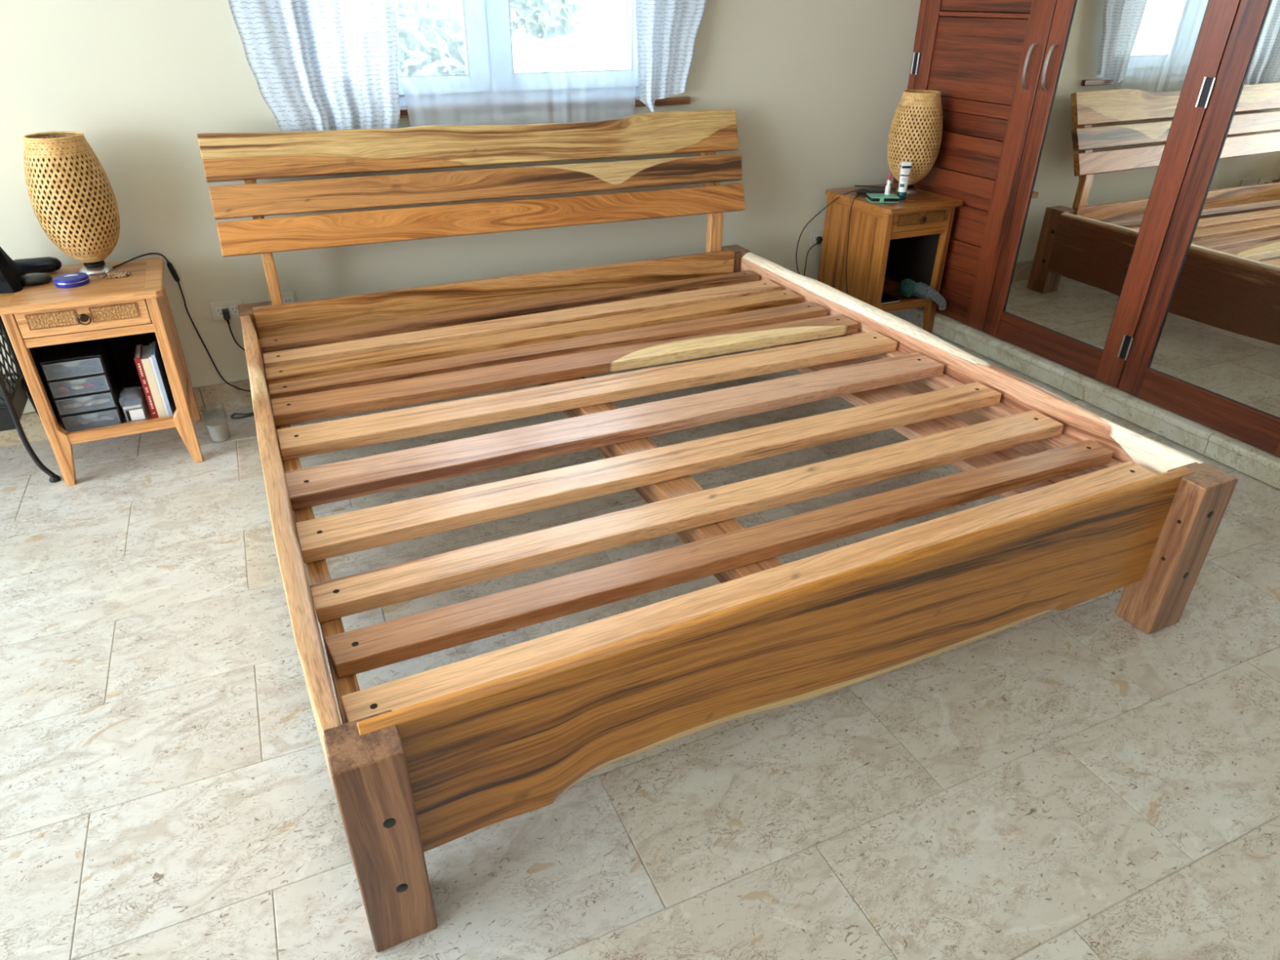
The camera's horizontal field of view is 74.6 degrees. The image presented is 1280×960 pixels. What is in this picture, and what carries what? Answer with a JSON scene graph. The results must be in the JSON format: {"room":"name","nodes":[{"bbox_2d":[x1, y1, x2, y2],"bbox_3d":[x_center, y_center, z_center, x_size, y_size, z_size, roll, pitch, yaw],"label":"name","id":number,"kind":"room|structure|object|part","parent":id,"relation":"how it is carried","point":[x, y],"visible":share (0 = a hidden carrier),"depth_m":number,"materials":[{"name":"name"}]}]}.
{"room":"bedroom","nodes":[
{"label":"bedroom","id":0,"kind":"room"},
{"bbox_2d":[0,0,920,413],"bbox_3d":[-1.940,-1.407,2.582,8.500,2.650,0.220,-13,33,-22],"label":"wall","id":1,"kind":"structure","parent":0,"point":[815,88],"depth_m":3.21,"materials":[{"name":"beige paint"}]},
{"bbox_2d":[0,378,252,447],"bbox_3d":[-2.220,-0.179,2.993,7.590,0.108,0.014,-13,33,-22],"label":"baseboard","id":2,"kind":"structure","parent":1,"relation":"attached to","point":[221,397],"depth_m":3.22,"materials":[{"name":"tile"}]},
{"bbox_2d":[209,298,243,321],"bbox_3d":[-1.528,-0.629,3.114,0.110,0.070,0.011,-13,33,-22],"label":"wall outlet","id":3,"kind":"object","parent":1,"relation":"attached to","point":[216,308],"visible":0.79,"depth_m":3.11,"materials":[{"name":"beige plastic"}]},
{"bbox_2d":[214,306,225,315],"bbox_3d":[-1.549,-0.622,3.102,0.036,0.032,0.002,-13,33,-22],"label":"socket","id":4,"kind":"object","parent":3,"relation":"attached to","point":[218,310],"depth_m":3.10,"materials":[{"name":"white plastic"}]},
{"bbox_2d":[228,305,238,314],"bbox_3d":[-1.504,-0.633,3.121,0.036,0.032,0.002,-13,33,-22],"label":"socket","id":5,"kind":"object","parent":3,"relation":"attached to","point":[233,309],"depth_m":3.12,"materials":[{"name":"white plastic"}]},
{"bbox_2d":[222,308,244,351],"bbox_3d":[-1.467,-0.538,3.168,0.152,0.230,0.036,-12,32,-20],"label":"power cord","id":6,"kind":"object","parent":1,"relation":"attached to","point":[225,312],"visible":0.74,"depth_m":3.09,"materials":[{"name":"black plastic"}]},
{"bbox_2d":[267,291,295,303],"bbox_3d":[-1.355,-0.675,3.183,0.090,0.070,0.011,-13,33,-22],"label":"wall outlet","id":7,"kind":"object","parent":1,"relation":"attached to","point":[288,296],"visible":0.34,"depth_m":3.18,"materials":[{"name":"beige plastic"}]},
{"bbox_2d":[282,296,293,303],"bbox_3d":[-1.335,-0.678,3.188,0.036,0.032,0.002,-13,33,-22],"label":"socket","id":8,"kind":"object","parent":7,"relation":"attached to","point":[286,300],"depth_m":3.18,"materials":[{"name":"white plastic"}]},
{"bbox_2d":[398,0,690,117],"bbox_3d":[-0.524,-1.924,2.978,1.572,1.130,0.151,-13,33,-22],"label":"window","id":9,"kind":"structure","parent":1,"relation":"in","point":[491,84],"depth_m":3.19,"materials":[{"name":"white plastic"}]},
{"bbox_3d":[-0.871,-1.870,2.854,0.660,1.025,0.055,-13,33,-22],"label":"sash","id":10,"kind":"part","parent":9,"relation":"part of","materials":[{"name":"white plastic"}]},
{"bbox_3d":[-0.516,-1.433,3.232,1.572,0.026,0.094,-13,33,-22],"label":"sill","id":11,"kind":"part","parent":9,"relation":"part of","materials":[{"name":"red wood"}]},
{"bbox_3d":[-0.270,-2.009,3.105,0.668,1.025,0.055,-13,33,-22],"label":"sash","id":12,"kind":"part","parent":9,"relation":"part of","materials":[{"name":"white plastic"}]},
{"bbox_2d":[809,230,823,245],"bbox_3d":[0.884,-1.188,4.120,0.110,0.070,0.011,-13,33,-22],"label":"wall outlet","id":13,"kind":"object","parent":1,"relation":"attached to","point":[815,234],"visible":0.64,"depth_m":4.10,"materials":[{"name":"beige plastic"}]},
{"bbox_2d":[813,235,819,242],"bbox_3d":[0.863,-1.181,4.107,0.036,0.032,0.002,-13,33,-22],"label":"socket","id":14,"kind":"object","parent":13,"relation":"attached to","point":[815,237],"depth_m":4.10,"materials":[{"name":"white plastic"}]},
{"bbox_2d":[888,306,1279,489],"bbox_3d":[2.369,-0.146,3.027,0.693,0.088,3.939,-13,33,-22],"label":"baseboard","id":15,"kind":"structure","parent":1,"relation":"attached to","point":[1260,464],"depth_m":3.27,"materials":[{"name":"tile"}]},
{"bbox_2d":[893,0,1279,457],"bbox_3d":[2.297,-1.254,2.584,0.702,2.272,3.557,-13,33,-22],"label":"wardrobe","id":16,"kind":"object","parent":15,"relation":"on","point":[1113,166],"visible":0.8,"depth_m":3.10,"materials":[{"name":"brown wood"}]},
{"bbox_3d":[1.433,-1.792,3.565,0.026,2.198,0.701,-13,33,-22],"label":"door","id":17,"kind":"part","parent":16,"relation":"part of","materials":[{"name":"brown wood"}]},
{"bbox_3d":[1.536,-1.635,3.319,0.039,0.167,0.013,-13,33,-22],"label":"handle","id":18,"kind":"part","parent":16,"relation":"part of","materials":[{"name":"metal"}]},
{"bbox_3d":[1.577,-1.592,3.244,0.039,0.167,0.013,-13,33,-22],"label":"handle","id":19,"kind":"part","parent":16,"relation":"part of","materials":[{"name":"metal"}]},
{"bbox_2d":[1004,0,1208,349],"bbox_3d":[1.729,-1.483,3.017,0.005,1.988,0.526,-13,33,-22],"label":"mirror","id":20,"kind":"object","parent":16,"relation":"attached to","point":[1123,70],"depth_m":3.17,"materials":[{"name":"mirror"}]},
{"bbox_3d":[1.736,-1.472,3.016,0.026,2.198,0.697,-13,33,-22],"label":"door","id":21,"kind":"part","parent":16,"relation":"part of","materials":[{"name":"brown wood"}]},
{"bbox_3d":[2.038,-1.153,2.468,0.026,2.198,0.697,-13,33,-22],"label":"door","id":22,"kind":"part","parent":16,"relation":"part of","materials":[{"name":"brown wood"}]},
{"bbox_2d":[1149,0,1279,417],"bbox_3d":[2.032,-1.163,2.467,0.005,1.988,0.520,-13,33,-22],"label":"mirror","id":23,"kind":"object","parent":16,"relation":"attached to","point":[1215,335],"depth_m":2.80,"materials":[{"name":"silver metal"}]},
{"bbox_3d":[-0.497,-2.426,2.605,2.150,0.033,0.061,-13,33,-22],"label":"curtain rod","id":24,"kind":"object","parent":1,"relation":"attached to","visible":0},
{"bbox_2d":[227,0,399,132],"bbox_3d":[-1.069,-1.723,2.672,0.602,1.260,0.030,-13,33,-22],"label":"curtain","id":25,"kind":"object","parent":24,"relation":"hanging from","point":[316,64],"visible":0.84,"depth_m":2.85,"materials":[{"name":"white fabric"}]},
{"bbox_2d":[635,0,706,112],"bbox_3d":[0.176,-2.041,3.172,0.477,1.190,0.028,-13,33,-22],"label":"curtain","id":26,"kind":"object","parent":24,"relation":"hanging from","point":[667,30],"visible":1,"depth_m":3.32,"materials":[{"name":"white fabric"}]},
{"bbox_2d":[0,312,1279,959],"bbox_3d":[-0.652,1.164,0.919,8.500,0.120,6.060,-13,33,-22],"label":"floor","id":27,"kind":"structure","parent":0,"point":[1076,782],"depth_m":1.77,"materials":[{"name":"tile"}]},
{"bbox_2d":[0,315,61,482],"bbox_3d":[-2.220,-0.281,2.673,0.507,0.602,0.346,-13,33,-22],"label":"iron stand","id":28,"kind":"object","parent":27,"relation":"on","point":[13,395],"visible":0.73,"depth_m":2.75,"materials":[{"name":"black metal"}]},
{"bbox_3d":[-2.106,-0.388,2.877,0.020,0.574,0.053,23,37,33],"label":"leg","id":29,"kind":"part","parent":28,"relation":"part of","materials":[{"name":"metal"}]},
{"bbox_3d":[-1.971,-0.256,2.645,0.073,0.567,0.020,4,30,6],"label":"leg","id":30,"kind":"part","parent":28,"relation":"part of","materials":[{"name":"metal"}]},
{"bbox_2d":[0,257,203,486],"bbox_3d":[-1.773,-0.369,2.823,0.453,0.613,0.421,-13,33,-22],"label":"nightstand","id":31,"kind":"object","parent":27,"relation":"on","point":[128,311],"visible":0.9,"depth_m":2.64,"materials":[{"name":"brown wood"}]},
{"bbox_2d":[0,246,26,293],"bbox_3d":[-1.981,-0.731,2.523,0.166,0.310,0.173,-13,33,-22],"label":"bag","id":32,"kind":"object","parent":31,"relation":"on","point":[11,273],"visible":0.92,"depth_m":2.56,"materials":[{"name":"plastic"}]},
{"bbox_2d":[19,272,52,285],"bbox_3d":[-1.897,-0.630,2.629,0.095,0.031,0.067,-13,33,-22],"label":"case","id":33,"kind":"object","parent":31,"relation":"on","point":[33,278],"visible":0.96,"depth_m":2.61,"materials":[{"name":"grey plastic"}]},
{"bbox_2d":[13,256,62,274],"bbox_3d":[-1.963,-0.695,2.724,0.150,0.048,0.048,-11,32,-19],"label":"glasses case","id":34,"kind":"object","parent":31,"relation":"on","point":[40,264],"visible":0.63,"depth_m":2.71,"materials":[{"name":"black plastic"}]},
{"bbox_3d":[-1.864,-0.246,2.633,0.052,0.590,0.035,-13,33,-22],"label":"leg","id":35,"kind":"part","parent":31,"relation":"part of","materials":[{"name":"brown wood"}]},
{"bbox_3d":[-1.950,-0.364,2.756,0.002,0.309,0.337,-13,33,-22],"label":"panel","id":36,"kind":"part","parent":31,"relation":"part of","materials":[{"name":"brown wood"}]},
{"bbox_3d":[-1.954,-0.209,2.834,0.018,0.033,0.323,-13,33,-22],"label":"rail","id":37,"kind":"part","parent":31,"relation":"part of","materials":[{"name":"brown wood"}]},
{"bbox_2d":[53,272,89,288],"bbox_3d":[-1.780,-0.626,2.631,0.096,0.024,0.096,-13,33,-22],"label":"round tin","id":38,"kind":"object","parent":31,"relation":"on","point":[70,280],"visible":1,"depth_m":2.61,"materials":[{"name":"metal"}]},
{"bbox_3d":[-1.772,-0.635,2.672,0.353,0.001,0.326,-13,33,-22],"label":"panel","id":39,"kind":"part","parent":31,"relation":"part of","materials":[{"name":"brown wood"}]},
{"bbox_2d":[39,337,126,432],"bbox_3d":[-1.843,-0.326,2.793,0.167,0.247,0.236,-13,33,-22],"label":"drawer organizer","id":40,"kind":"object","parent":31,"relation":"on","point":[82,379],"visible":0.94,"depth_m":2.75,"materials":[{"name":"black plastic"}]},
{"bbox_3d":[-1.767,-0.571,2.695,0.343,0.081,0.342,-13,33,-22],"label":"drawer","id":41,"kind":"part","parent":31,"relation":"part of","materials":[{"name":"brown wood"}]},
{"bbox_3d":[-1.689,-0.494,2.550,0.026,0.026,0.022,-13,33,-22],"label":"knob","id":42,"kind":"part","parent":31,"relation":"part of","materials":[{"name":"brown metal"}]},
{"bbox_3d":[-1.688,-0.487,2.552,0.036,0.036,0.012,-13,33,-22],"label":"ring pull","id":43,"kind":"part","parent":31,"relation":"part of","materials":[{"name":"brown metal"}]},
{"bbox_3d":[-1.774,-0.529,2.737,0.349,0.028,0.369,-13,33,-22],"label":"apron rail","id":44,"kind":"part","parent":31,"relation":"part of","materials":[{"name":"brown wood"}]},
{"bbox_2d":[98,271,131,278],"bbox_3d":[-1.694,-0.661,2.710,0.093,0.007,0.062,-13,33,-22],"label":"bracelet","id":45,"kind":"object","parent":31,"relation":"on","point":[115,274],"visible":1,"depth_m":2.70,"materials":[{"name":"beige plastic"}]},
{"bbox_2d":[66,383,176,444],"bbox_3d":[-1.777,-0.245,2.901,0.353,0.036,0.369,-13,33,-22],"label":"shelf","id":46,"kind":"object","parent":31,"relation":"attached to","point":[148,424],"depth_m":2.78,"materials":[{"name":"brown wood"}]},
{"bbox_2d":[123,398,145,421],"bbox_3d":[-1.696,-0.252,2.811,0.064,0.103,0.066,-13,33,-22],"label":"clear box","id":47,"kind":"object","parent":31,"relation":"on","point":[135,415],"visible":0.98,"depth_m":2.80,"materials":[{"name":"grey plastic"}]},
{"bbox_2d":[125,410,131,421],"bbox_3d":[-1.699,-0.213,2.791,0.008,0.036,0.001,-13,33,-22],"label":"print","id":48,"kind":"object","parent":47,"relation":"attached to","point":[127,412],"depth_m":2.79,"materials":[{"name":"black plastic"}]},
{"bbox_2d":[22,131,250,391],"bbox_3d":[-1.714,-0.683,2.882,0.228,0.965,0.489,17,34,26],"label":"table lamp","id":49,"kind":"object","parent":31,"relation":"on","point":[74,203],"visible":1,"depth_m":2.57,"materials":[{"name":"wicker"}]},
{"bbox_3d":[-1.778,-0.880,2.639,0.228,0.375,0.228,-13,33,-22],"label":"lamp shade","id":50,"kind":"part","parent":49,"relation":"part of","materials":[{"name":"beige wicker"}]},
{"bbox_2d":[83,260,105,267],"bbox_3d":[-1.779,-0.757,2.710,0.060,0.128,0.060,-13,33,-22],"label":"socket","id":51,"kind":"object","parent":49,"relation":"attached to","point":[87,264],"depth_m":2.72,"materials":[{"name":"black plastic"}]},
{"bbox_2d":[166,261,179,282],"bbox_3d":[-1.648,-0.735,2.967,0.029,0.077,0.018,-13,33,-22],"label":"switch","id":52,"kind":"object","parent":49,"relation":"attached to","point":[171,268],"depth_m":2.96,"materials":[{"name":"black plastic"}]},
{"bbox_3d":[-1.648,-0.537,3.033,0.353,0.561,0.079,-25,39,-37],"label":"cord","id":53,"kind":"part","parent":49,"relation":"part of","materials":[{"name":"black plastic"}]},
{"bbox_3d":[-1.858,-0.518,2.943,0.349,0.430,0.010,-13,33,-22],"label":"panel","id":54,"kind":"part","parent":31,"relation":"part of","materials":[{"name":"brown wood"}]},
{"bbox_2d":[133,343,159,418],"bbox_3d":[-1.664,-0.333,2.837,0.018,0.218,0.145,-13,33,-22],"label":"book","id":55,"kind":"object","parent":31,"relation":"on","point":[138,350],"visible":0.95,"depth_m":2.78,"materials":[{"name":"red paper"}]},
{"bbox_2d":[137,363,155,413],"bbox_3d":[-1.633,-0.301,2.780,0.006,0.180,0.001,-13,33,-22],"label":"print","id":56,"kind":"object","parent":55,"relation":"attached to","point":[141,372],"depth_m":2.78,"materials":[{"name":"beige paper"}]},
{"bbox_2d":[141,345,166,417],"bbox_3d":[-1.645,-0.335,2.847,0.023,0.212,0.145,-13,33,-22],"label":"book","id":57,"kind":"object","parent":31,"relation":"on","point":[145,361],"visible":0.66,"depth_m":2.79,"materials":[{"name":"beige paper"}]},
{"bbox_2d":[148,343,169,416],"bbox_3d":[-1.631,-0.340,2.852,0.008,0.216,0.145,-13,33,-22],"label":"book","id":58,"kind":"object","parent":31,"relation":"on","point":[150,344],"visible":0.55,"depth_m":2.79,"materials":[{"name":"white paper"}]},
{"bbox_2d":[151,340,173,416],"bbox_3d":[-1.622,-0.345,2.854,0.010,0.222,0.145,-13,33,-22],"label":"book","id":59,"kind":"object","parent":31,"relation":"on","point":[155,354],"visible":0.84,"depth_m":2.83,"materials":[{"name":"white paper"}]},
{"bbox_3d":[-1.605,-0.482,2.868,0.012,0.412,0.323,-13,33,-22],"label":"panel","id":60,"kind":"part","parent":31,"relation":"part of","materials":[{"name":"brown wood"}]},
{"bbox_3d":[-1.541,-0.321,2.767,0.052,0.590,0.035,-13,33,-22],"label":"leg","id":61,"kind":"part","parent":31,"relation":"part of","materials":[{"name":"brown wood"}]},
{"bbox_3d":[-1.695,-0.484,3.046,0.052,0.590,0.035,-13,33,-22],"label":"leg","id":62,"kind":"part","parent":31,"relation":"part of","materials":[{"name":"brown wood"}]},
{"bbox_3d":[-1.607,-0.290,2.979,0.018,0.033,0.323,-13,33,-22],"label":"rail","id":63,"kind":"part","parent":31,"relation":"part of","materials":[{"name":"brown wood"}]},
{"bbox_2d":[206,417,230,441],"bbox_3d":[-1.521,-0.205,3.020,0.076,0.134,0.076,-13,33,-22],"label":"glass tumbler","id":64,"kind":"object","parent":27,"relation":"on","point":[218,428],"visible":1,"depth_m":3.02,"materials":[{"name":"glass"}]},
{"bbox_2d":[231,412,253,418],"bbox_3d":[-1.454,-0.266,3.249,0.239,0.012,0.091,-13,33,-22],"label":"power cord","id":65,"kind":"object","parent":27,"relation":"on","point":[252,413],"visible":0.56,"depth_m":3.21,"materials":[{"name":"black plastic"}]},
{"bbox_2d":[196,109,1238,951],"bbox_3d":[-0.022,-0.392,2.493,2.111,1.010,2.391,-13,33,-22],"label":"frame","id":66,"kind":"object","parent":27,"relation":"on","point":[1092,506],"visible":1,"depth_m":2.08,"materials":[{"name":"brown wood"}]},
{"bbox_3d":[-1.319,-0.732,2.998,0.036,0.874,0.178,-13,33,-22],"label":"headboard post","id":67,"kind":"part","parent":66,"relation":"part of","materials":[{"name":"brown wood"}]},
{"bbox_3d":[-1.364,-0.420,3.087,0.116,0.444,0.115,-13,33,-22],"label":"leg","id":68,"kind":"part","parent":66,"relation":"part of","materials":[{"name":"brown wood"}]},
{"bbox_3d":[-0.930,0.041,2.182,0.051,0.319,2.120,-13,33,-22],"label":"rail","id":69,"kind":"part","parent":66,"relation":"part of","materials":[{"name":"brown wood"}]},
{"bbox_3d":[-0.419,0.582,1.374,0.106,0.437,0.100,-13,33,-22],"label":"leg","id":70,"kind":"part","parent":66,"relation":"part of","materials":[{"name":"brown wood"}]},
{"bbox_3d":[-0.471,-0.732,3.325,1.941,0.159,0.030,-13,33,-22],"label":"head rail","id":71,"kind":"part","parent":66,"relation":"part of","materials":[{"name":"brown wood"}]},
{"bbox_3d":[0.292,-1.105,3.669,0.058,0.874,0.178,-13,33,-22],"label":"headboard post","id":72,"kind":"part","parent":66,"relation":"part of","materials":[{"name":"brown wood"}]},
{"bbox_3d":[0.409,-0.831,3.826,0.112,0.444,0.115,-13,33,-22],"label":"leg","id":73,"kind":"part","parent":66,"relation":"part of","materials":[{"name":"brown wood"}]},
{"bbox_3d":[0.441,0.310,1.732,1.942,0.314,0.042,-13,33,-22],"label":"footboard","id":74,"kind":"part","parent":66,"relation":"part of","materials":[{"name":"brown wood"}]},
{"bbox_3d":[0.922,-0.388,2.954,0.062,0.320,2.120,-13,33,-22],"label":"rail","id":75,"kind":"part","parent":66,"relation":"part of","materials":[{"name":"brown wood"}]},
{"bbox_3d":[1.337,0.175,2.107,0.122,0.437,0.100,-13,33,-22],"label":"leg","id":76,"kind":"part","parent":66,"relation":"part of","materials":[{"name":"brown wood"}]},
{"bbox_2d":[817,182,963,333],"bbox_3d":[1.157,-1.036,4.009,0.433,0.627,0.468,-13,33,-22],"label":"nightstand","id":77,"kind":"object","parent":27,"relation":"on","point":[889,243],"visible":0.87,"depth_m":3.90,"materials":[{"name":"brown wood"}]},
{"bbox_3d":[0.916,-1.089,4.122,0.052,0.604,0.035,-13,33,-22],"label":"leg","id":78,"kind":"part","parent":77,"relation":"part of","materials":[{"name":"brown wood"}]},
{"bbox_2d":[795,189,871,275],"bbox_3d":[0.932,-1.165,4.010,0.329,0.470,0.140,14,33,22],"label":"power cord","id":79,"kind":"object","parent":77,"relation":"hanging from","point":[819,239],"visible":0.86,"depth_m":4.04,"materials":[{"name":"black plastic"}]},
{"bbox_3d":[0.991,-1.073,3.913,0.012,0.421,0.370,-13,33,-22],"label":"panel","id":80,"kind":"part","parent":77,"relation":"part of","materials":[{"name":"brown wood"}]},
{"bbox_2d":[845,193,866,294],"bbox_3d":[0.990,-1.052,3.893,0.064,0.531,0.102,17,34,27],"label":"power cord","id":81,"kind":"object","parent":77,"relation":"hanging from","point":[861,193],"visible":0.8,"depth_m":3.86,"materials":[{"name":"black plastic"}]},
{"bbox_3d":[0.993,-1.242,3.816,0.018,0.032,0.370,-13,33,-22],"label":"rail","id":82,"kind":"part","parent":77,"relation":"part of","materials":[{"name":"brown wood"}]},
{"bbox_2d":[855,187,884,195],"bbox_3d":[1.074,-1.336,3.882,0.170,0.018,0.109,-13,33,-22],"label":"pouch","id":83,"kind":"object","parent":77,"relation":"on","point":[873,190],"visible":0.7,"depth_m":3.85,"materials":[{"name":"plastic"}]},
{"bbox_3d":[1.090,-0.905,3.806,0.052,0.604,0.035,-13,33,-22],"label":"leg","id":84,"kind":"part","parent":77,"relation":"part of","materials":[{"name":"brown wood"}]},
{"bbox_2d":[866,193,899,202],"bbox_3d":[1.079,-1.255,3.739,0.124,0.022,0.096,0,30,-1],"label":"stack","id":85,"kind":"object","parent":77,"relation":"on","point":[872,197],"visible":1,"depth_m":3.70,"materials":[{"name":"green plastic"}]},
{"bbox_3d":[1.079,-1.264,3.735,0.124,0.004,0.092,0,30,-1],"label":"green lid","id":86,"kind":"part","parent":85,"relation":"part of","materials":[{"name":"green plastic"}]},
{"bbox_2d":[884,172,891,195],"bbox_3d":[1.105,-1.317,3.731,0.023,0.094,0.023,-13,33,-22],"label":"dropper bottle","id":87,"kind":"object","parent":85,"relation":"on","point":[887,188],"visible":1,"depth_m":3.73,"materials":[{"name":"white plastic"}]},
{"bbox_2d":[880,292,901,304],"bbox_3d":[1.121,-0.857,3.978,0.152,0.020,0.157,-13,33,-22],"label":"book","id":88,"kind":"object","parent":77,"relation":"on","point":[886,298],"visible":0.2,"depth_m":3.94,"materials":[{"name":"black plastic"}]},
{"bbox_3d":[1.311,-0.951,4.161,0.018,0.034,0.370,-13,33,-22],"label":"rail","id":89,"kind":"part","parent":77,"relation":"part of","materials":[{"name":"brown wood"}]},
{"bbox_3d":[1.159,-1.308,3.854,0.333,0.001,0.373,-13,33,-22],"label":"panel","id":90,"kind":"part","parent":77,"relation":"part of","materials":[{"name":"brown wood"}]},
{"bbox_2d":[853,89,942,194],"bbox_3d":[1.190,-1.528,3.807,0.336,0.428,0.233,1,30,1],"label":"table lamp","id":91,"kind":"object","parent":77,"relation":"on","point":[916,129],"visible":0.94,"depth_m":3.71,"materials":[{"name":"wicker"}]},
{"bbox_3d":[1.122,-1.389,3.984,0.206,0.007,0.026,12,32,18],"label":"cord","id":92,"kind":"part","parent":91,"relation":"part of","materials":[{"name":"black plastic"}]},
{"bbox_2d":[906,184,914,188],"bbox_3d":[1.241,-1.416,3.870,0.060,0.128,0.060,-13,33,-22],"label":"socket","id":93,"kind":"object","parent":91,"relation":"attached to","point":[909,186],"depth_m":3.88,"materials":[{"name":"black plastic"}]},
{"bbox_3d":[1.242,-1.543,3.797,0.233,0.382,0.233,-13,33,-22],"label":"lamp shade","id":94,"kind":"part","parent":91,"relation":"part of","materials":[{"name":"beige wicker"}]},
{"bbox_2d":[897,161,911,199],"bbox_3d":[1.177,-1.336,3.747,0.040,0.156,0.040,-21,36,-33],"label":"tube","id":95,"kind":"object","parent":77,"relation":"on","point":[905,169],"visible":0.98,"depth_m":3.73,"materials":[{"name":"white plastic"}]},
{"bbox_2d":[882,281,928,312],"bbox_3d":[1.154,-0.908,4.088,0.325,0.037,0.416,-13,33,-22],"label":"shelf","id":96,"kind":"object","parent":77,"relation":"attached to","point":[891,288],"depth_m":3.96,"materials":[{"name":"brown wood"}]},
{"bbox_3d":[1.303,-1.106,4.076,0.002,0.316,0.384,-13,33,-22],"label":"panel","id":97,"kind":"part","parent":77,"relation":"part of","materials":[{"name":"brown wood"}]},
{"bbox_3d":[1.156,-1.199,3.921,0.321,0.029,0.416,-13,33,-22],"label":"apron rail","id":98,"kind":"part","parent":77,"relation":"part of","materials":[{"name":"brown wood"}]},
{"bbox_3d":[1.164,-1.243,3.878,0.315,0.084,0.389,-13,33,-22],"label":"drawer","id":99,"kind":"part","parent":77,"relation":"part of","materials":[{"name":"brown wood"}]},
{"bbox_2d":[897,277,946,310],"bbox_3d":[1.340,-0.885,3.974,0.235,0.126,0.099,13,32,20],"label":"scarf","id":100,"kind":"object","parent":77,"relation":"on","point":[908,287],"visible":1,"depth_m":3.95,"materials":[{"name":"grey fabric"}]},
{"bbox_3d":[1.252,-1.155,3.715,0.026,0.026,0.022,-13,33,-22],"label":"knob","id":101,"kind":"part","parent":77,"relation":"part of","materials":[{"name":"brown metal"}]},
{"bbox_3d":[1.387,-0.974,3.930,0.052,0.604,0.035,-13,33,-22],"label":"leg","id":102,"kind":"part","parent":77,"relation":"part of","materials":[{"name":"brown wood"}]},
{"label":"outside","id":103,"kind":"structure","parent":0,"visible":0},
{"bbox_3d":[-9.658,-6.211,19.623,60.000,0.200,37.310,-13,33,-22],"label":"ground","id":104,"kind":"structure","parent":103,"visible":0},
{"bbox_2d":[395,0,466,75],"bbox_3d":[-2.441,-3.324,10.098,1.666,4.455,1.187,-13,33,-22],"label":"tree","id":105,"kind":"object","parent":104,"relation":"on","point":[415,44],"visible":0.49,"depth_m":9.01,"materials":[{"name":"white plant"}]},
{"bbox_2d":[509,0,587,71],"bbox_3d":[-1.011,-3.226,9.656,0.950,4.754,0.844,-13,33,-22],"label":"tree","id":106,"kind":"object","parent":104,"relation":"on","point":[549,19],"visible":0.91,"depth_m":8.63,"materials":[{"name":"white plant"}]}
]}

